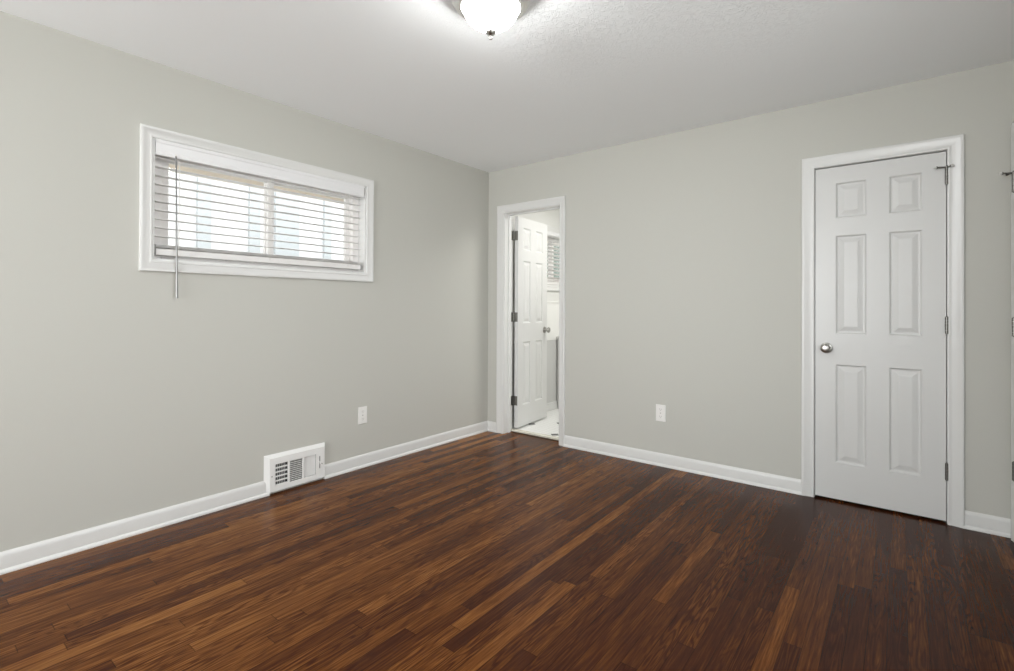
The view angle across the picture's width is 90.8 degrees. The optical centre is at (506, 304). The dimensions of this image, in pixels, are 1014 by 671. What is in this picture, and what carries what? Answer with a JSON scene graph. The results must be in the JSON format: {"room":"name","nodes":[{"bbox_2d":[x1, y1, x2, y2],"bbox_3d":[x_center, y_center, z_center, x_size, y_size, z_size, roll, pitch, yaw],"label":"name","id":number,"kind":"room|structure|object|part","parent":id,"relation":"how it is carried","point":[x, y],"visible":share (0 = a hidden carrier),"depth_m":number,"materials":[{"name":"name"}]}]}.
{"room":"empty bedroom","nodes":[
{"label":"empty bedroom","id":0,"kind":"room"},
{"bbox_2d":[0,11,559,551],"bbox_3d":[-1.534,-0.048,3.129,0.154,2.440,9.300,0,0,38],"label":"wall","id":1,"kind":"structure","parent":0,"point":[122,396],"depth_m":2.71,"materials":[{"name":"grey paint"}]},
{"bbox_2d":[0,481,269,574],"bbox_3d":[-2.862,1.112,1.308,0.020,0.092,4.510,0,0,38],"label":"baseboard","id":2,"kind":"structure","parent":1,"relation":"attached to","point":[11,560],"depth_m":2.50,"materials":[{"name":"white paint"}]},
{"bbox_2d":[139,123,373,281],"bbox_3d":[-1.433,-0.547,3.125,0.018,0.753,1.442,0,0,38],"label":"trim","id":3,"kind":"structure","parent":1,"relation":"attached to","point":[147,133],"depth_m":2.86,"materials":[{"name":"white paint"}]},
{"bbox_2d":[152,138,365,273],"bbox_3d":[-1.499,-0.547,3.176,0.151,0.640,1.329,0,0,38],"label":"window","id":4,"kind":"structure","parent":1,"relation":"in","point":[361,241],"depth_m":3.18,"materials":[{"name":"white paint"}]},
{"bbox_3d":[-1.694,-0.549,2.962,0.022,0.532,0.622,0,0,38],"label":"sash","id":5,"kind":"part","parent":4,"relation":"part of","materials":[{"name":"white plastic"}]},
{"bbox_2d":[154,138,363,297],"bbox_3d":[-1.456,-0.449,3.134,0.095,0.834,1.290,0,0,38],"label":"window blind","id":6,"kind":"object","parent":4,"relation":"attached to","point":[164,148],"visible":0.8,"depth_m":3.01,"materials":[{"name":"white plastic"}]},
{"bbox_3d":[-1.797,-0.547,2.733,0.056,0.532,0.009,0,0,38],"label":"ladder cord","id":7,"kind":"part","parent":6,"relation":"part of","materials":[{"name":"white fabric"}]},
{"bbox_3d":[-1.473,-0.276,3.144,0.050,0.034,1.273,0,0,38],"label":"rail","id":8,"kind":"part","parent":6,"relation":"part of","materials":[{"name":"white plastic"}]},
{"bbox_3d":[-1.489,-0.543,3.124,0.056,0.532,0.009,0,0,38],"label":"ladder cord","id":9,"kind":"part","parent":6,"relation":"part of","materials":[{"name":"white fabric"}]},
{"bbox_3d":[-1.144,-0.540,3.562,0.056,0.532,0.009,0,0,38],"label":"ladder cord","id":10,"kind":"part","parent":6,"relation":"part of","materials":[{"name":"white plastic"}]},
{"bbox_3d":[-1.357,-0.545,3.433,0.022,0.532,0.622,0,0,38],"label":"sash","id":11,"kind":"part","parent":4,"relation":"part of","materials":[{"name":"white plastic"}]},
{"bbox_2d":[264,442,324,493],"bbox_3d":[-1.352,1.048,3.216,0.034,0.236,0.409,0,0,38],"label":"air vent","id":12,"kind":"object","parent":1,"relation":"in","point":[286,469],"visible":1,"depth_m":3.20,"materials":[{"name":"white metal"}]},
{"bbox_2d":[358,406,366,423],"bbox_3d":[-1.046,0.800,3.625,0.008,0.122,0.074,0,0,38],"label":"wall outlet","id":13,"kind":"object","parent":1,"relation":"attached to","point":[362,411],"visible":1,"depth_m":3.62,"materials":[{"name":"white plastic"}]},
{"bbox_2d":[323,421,487,478],"bbox_3d":[-0.705,1.134,4.049,0.020,0.092,1.714,0,0,38],"label":"baseboard","id":14,"kind":"structure","parent":1,"relation":"attached to","point":[347,465],"depth_m":3.88,"materials":[{"name":"white paint"}]},
{"bbox_2d":[512,401,557,421],"bbox_3d":[0.624,1.133,5.742,0.014,0.087,2.310,0,0,38],"label":"baseboard","id":15,"kind":"structure","parent":1,"relation":"attached to","point":[553,405],"depth_m":5.57,"materials":[{"name":"white paint"}]},
{"bbox_2d":[512,301,558,343],"bbox_3d":[0.629,0.178,5.745,0.018,0.432,2.310,0,0,38],"label":"tile","id":16,"kind":"structure","parent":1,"relation":"attached to","point":[552,306],"depth_m":5.59,"materials":[{"name":"white tile"}]},
{"bbox_2d":[547,238,559,285],"bbox_3d":[0.532,-0.513,5.757,0.151,0.605,0.920,0,0,38],"label":"window","id":17,"kind":"structure","parent":1,"relation":"in","point":[549,280],"depth_m":5.76,"materials":[{"name":"white paint"}]},
{"bbox_3d":[0.401,-0.515,5.623,0.022,0.497,0.418,0,0,38],"label":"sash","id":18,"kind":"part","parent":17,"relation":"part of","materials":[{"name":"white plastic"}]},
{"bbox_2d":[547,231,559,284],"bbox_3d":[0.568,-0.519,5.721,0.075,0.591,0.881,0,0,38],"label":"window blind","id":19,"kind":"object","parent":17,"relation":"attached to","point":[552,235],"visible":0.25,"depth_m":5.66,"materials":[{"name":"white plastic"}]},
{"bbox_3d":[0.558,-0.242,5.725,0.050,0.034,0.864,0,0,38],"label":"rail","id":20,"kind":"part","parent":19,"relation":"part of","materials":[{"name":"white plastic"}]},
{"bbox_2d":[547,225,559,290],"bbox_3d":[0.598,-0.513,5.705,0.018,0.718,1.033,0,0,38],"label":"trim","id":21,"kind":"structure","parent":1,"relation":"attached to","point":[549,228],"depth_m":5.59,"materials":[{"name":"white paint"}]},
{"bbox_2d":[169,164,558,244],"bbox_3d":[-1.862,-0.975,3.395,0.690,0.145,10.200,0,0,38],"label":"sky","id":22,"kind":"structure","parent":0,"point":[171,166],"depth_m":3.74,"materials":[{"name":"white"}]},
{"bbox_2d":[0,431,1013,670],"bbox_3d":[-0.870,1.185,1.031,3.795,0.040,6.840,0,0,38],"label":"floor","id":23,"kind":"structure","parent":0,"point":[485,551],"depth_m":2.10,"materials":[{"name":"brown wood"}]},
{"bbox_2d":[0,0,1013,171],"bbox_3d":[-0.850,-1.300,1.055,3.795,0.050,6.870,0,0,38],"label":"ceiling","id":24,"kind":"structure","parent":0,"point":[567,77],"depth_m":2.52,"materials":[{"name":"white paint"}]},
{"bbox_2d":[451,0,529,39],"bbox_3d":[-0.065,-1.169,2.023,0.328,0.195,0.328,0,0,38],"label":"ceiling lamp","id":25,"kind":"object","parent":24,"relation":"attached to","point":[490,17],"visible":1,"depth_m":1.98,"materials":[{"name":"white glass"}]},
{"bbox_3d":[-0.065,-1.160,2.023,0.226,0.102,0.226,0,0,38],"label":"lamp shade","id":26,"kind":"part","parent":25,"relation":"part of","materials":[{"name":"white glass"}]},
{"bbox_2d":[512,409,558,436],"bbox_3d":[1.307,1.206,5.207,1.750,0.058,2.305,0,0,38],"label":"floor","id":27,"kind":"structure","parent":0,"point":[549,425],"depth_m":4.85,"materials":[{"name":"white tile"}]},
{"bbox_2d":[557,336,558,408],"bbox_3d":[1.002,0.760,5.794,0.505,0.837,0.789,0,0,38],"label":"bathroom vanity","id":28,"kind":"object","parent":27,"relation":"on","point":[557,336],"visible":0.05,"depth_m":5.64,"materials":[{"name":"grey paint"}]},
{"bbox_2d":[488,60,1013,518],"bbox_3d":[1.244,-0.033,3.691,3.525,2.440,0.120,0,0,38],"label":"wall","id":29,"kind":"structure","parent":0,"point":[683,270],"depth_m":3.40,"materials":[{"name":"grey paint"}]},
{"bbox_2d":[488,421,496,432],"bbox_3d":[-0.138,1.140,4.680,0.131,0.092,0.020,0,0,38],"label":"baseboard","id":30,"kind":"structure","parent":29,"relation":"attached to","point":[491,425],"depth_m":4.68,"materials":[{"name":"white paint"}]},
{"bbox_2d":[511,216,550,427],"bbox_3d":[0.211,0.162,4.942,0.164,1.985,0.629,0,0,38],"label":"door","id":31,"kind":"structure","parent":29,"relation":"in","point":[529,400],"depth_m":4.89,"materials":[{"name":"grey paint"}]},
{"bbox_2d":[496,196,565,445],"bbox_3d":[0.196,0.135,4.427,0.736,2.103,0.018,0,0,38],"label":"trim","id":32,"kind":"structure","parent":29,"relation":"attached to","point":[561,200],"depth_m":4.48,"materials":[{"name":"white paint"}]},
{"bbox_2d":[511,428,558,439],"bbox_3d":[0.284,1.191,4.521,0.593,0.051,0.047,0,0,38],"label":"trim","id":33,"kind":"structure","parent":29,"relation":"attached to","point":[514,429],"depth_m":4.53,"materials":[{"name":"beige"}]},
{"bbox_2d":[511,431,558,440],"bbox_3d":[0.266,1.199,4.497,0.593,0.036,0.016,0,0,38],"label":"trim","id":34,"kind":"structure","parent":29,"relation":"attached to","point":[511,431],"depth_m":4.49,"materials":[{"name":"brown"}]},
{"bbox_2d":[656,404,665,421],"bbox_3d":[1.134,0.798,3.690,0.074,0.122,0.008,0,0,38],"label":"wall outlet","id":35,"kind":"object","parent":29,"relation":"attached to","point":[660,409],"visible":1,"depth_m":3.69,"materials":[{"name":"white plastic"}]},
{"bbox_2d":[563,435,800,494],"bbox_3d":[1.159,1.140,3.659,1.732,0.092,0.020,0,0,38],"label":"baseboard","id":36,"kind":"structure","parent":29,"relation":"attached to","point":[756,478],"depth_m":3.54,"materials":[{"name":"white paint"}]},
{"bbox_2d":[801,134,964,527],"bbox_3d":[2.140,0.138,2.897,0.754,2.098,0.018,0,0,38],"label":"trim","id":37,"kind":"structure","parent":29,"relation":"attached to","point":[954,145],"depth_m":2.70,"materials":[{"name":"white paint"}]},
{"bbox_2d":[815,152,954,520],"bbox_3d":[2.150,0.169,2.885,0.643,2.008,0.099,0,0,38],"label":"door","id":38,"kind":"structure","parent":29,"relation":"in","point":[881,320],"depth_m":2.89,"materials":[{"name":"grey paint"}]},
{"bbox_3d":[1.929,0.262,3.027,0.055,0.055,0.050,0,0,38],"label":"knob","id":39,"kind":"part","parent":38,"relation":"part of","materials":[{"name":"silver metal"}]},
{"bbox_2d":[963,510,1010,537],"bbox_3d":[2.504,1.141,2.601,0.196,0.092,0.020,0,0,38],"label":"baseboard","id":40,"kind":"structure","parent":29,"relation":"attached to","point":[995,525],"depth_m":2.60,"materials":[{"name":"white paint"}]},
{"bbox_3d":[0.589,-0.055,-0.088,0.120,2.440,6.870,0,0,38],"label":"wall","id":41,"kind":"structure","parent":0,"visible":0},
{"bbox_2d":[999,171,1013,480],"bbox_3d":[2.283,0.166,2.189,0.107,2.008,0.797,0,0,38],"label":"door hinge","id":42,"kind":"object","parent":41,"relation":"in","point":[1012,172],"depth_m":2.48,"materials":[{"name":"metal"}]},
{"bbox_2d":[1011,121,1013,541],"bbox_3d":[2.280,0.134,2.172,0.018,2.100,0.912,0,0,38],"label":"trim","id":43,"kind":"structure","parent":41,"relation":"attached to","point":[1012,124],"depth_m":2.52,"materials":[{"name":"white paint"}]},
{"label":"outside","id":44,"kind":"structure","parent":0,"visible":0},
{"bbox_3d":[-0.803,1.554,3.941,28.000,0.050,30.000,0,0,38],"label":"ground","id":45,"kind":"structure","parent":44,"visible":0},
{"bbox_2d":[168,172,343,259],"bbox_3d":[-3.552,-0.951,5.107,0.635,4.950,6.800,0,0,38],"label":"window glass","id":46,"kind":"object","parent":45,"relation":"on","point":[184,226],"visible":0.08,"depth_m":5.51,"materials":[{"name":"grey"}]},
{"bbox_2d":[547,245,558,277],"bbox_3d":[-0.292,-0.411,10.491,1.900,3.950,4.300,0,0,38],"label":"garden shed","id":47,"kind":"object","parent":45,"relation":"on","point":[547,245],"visible":0.02,"depth_m":11.01,"materials":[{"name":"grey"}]}
]}

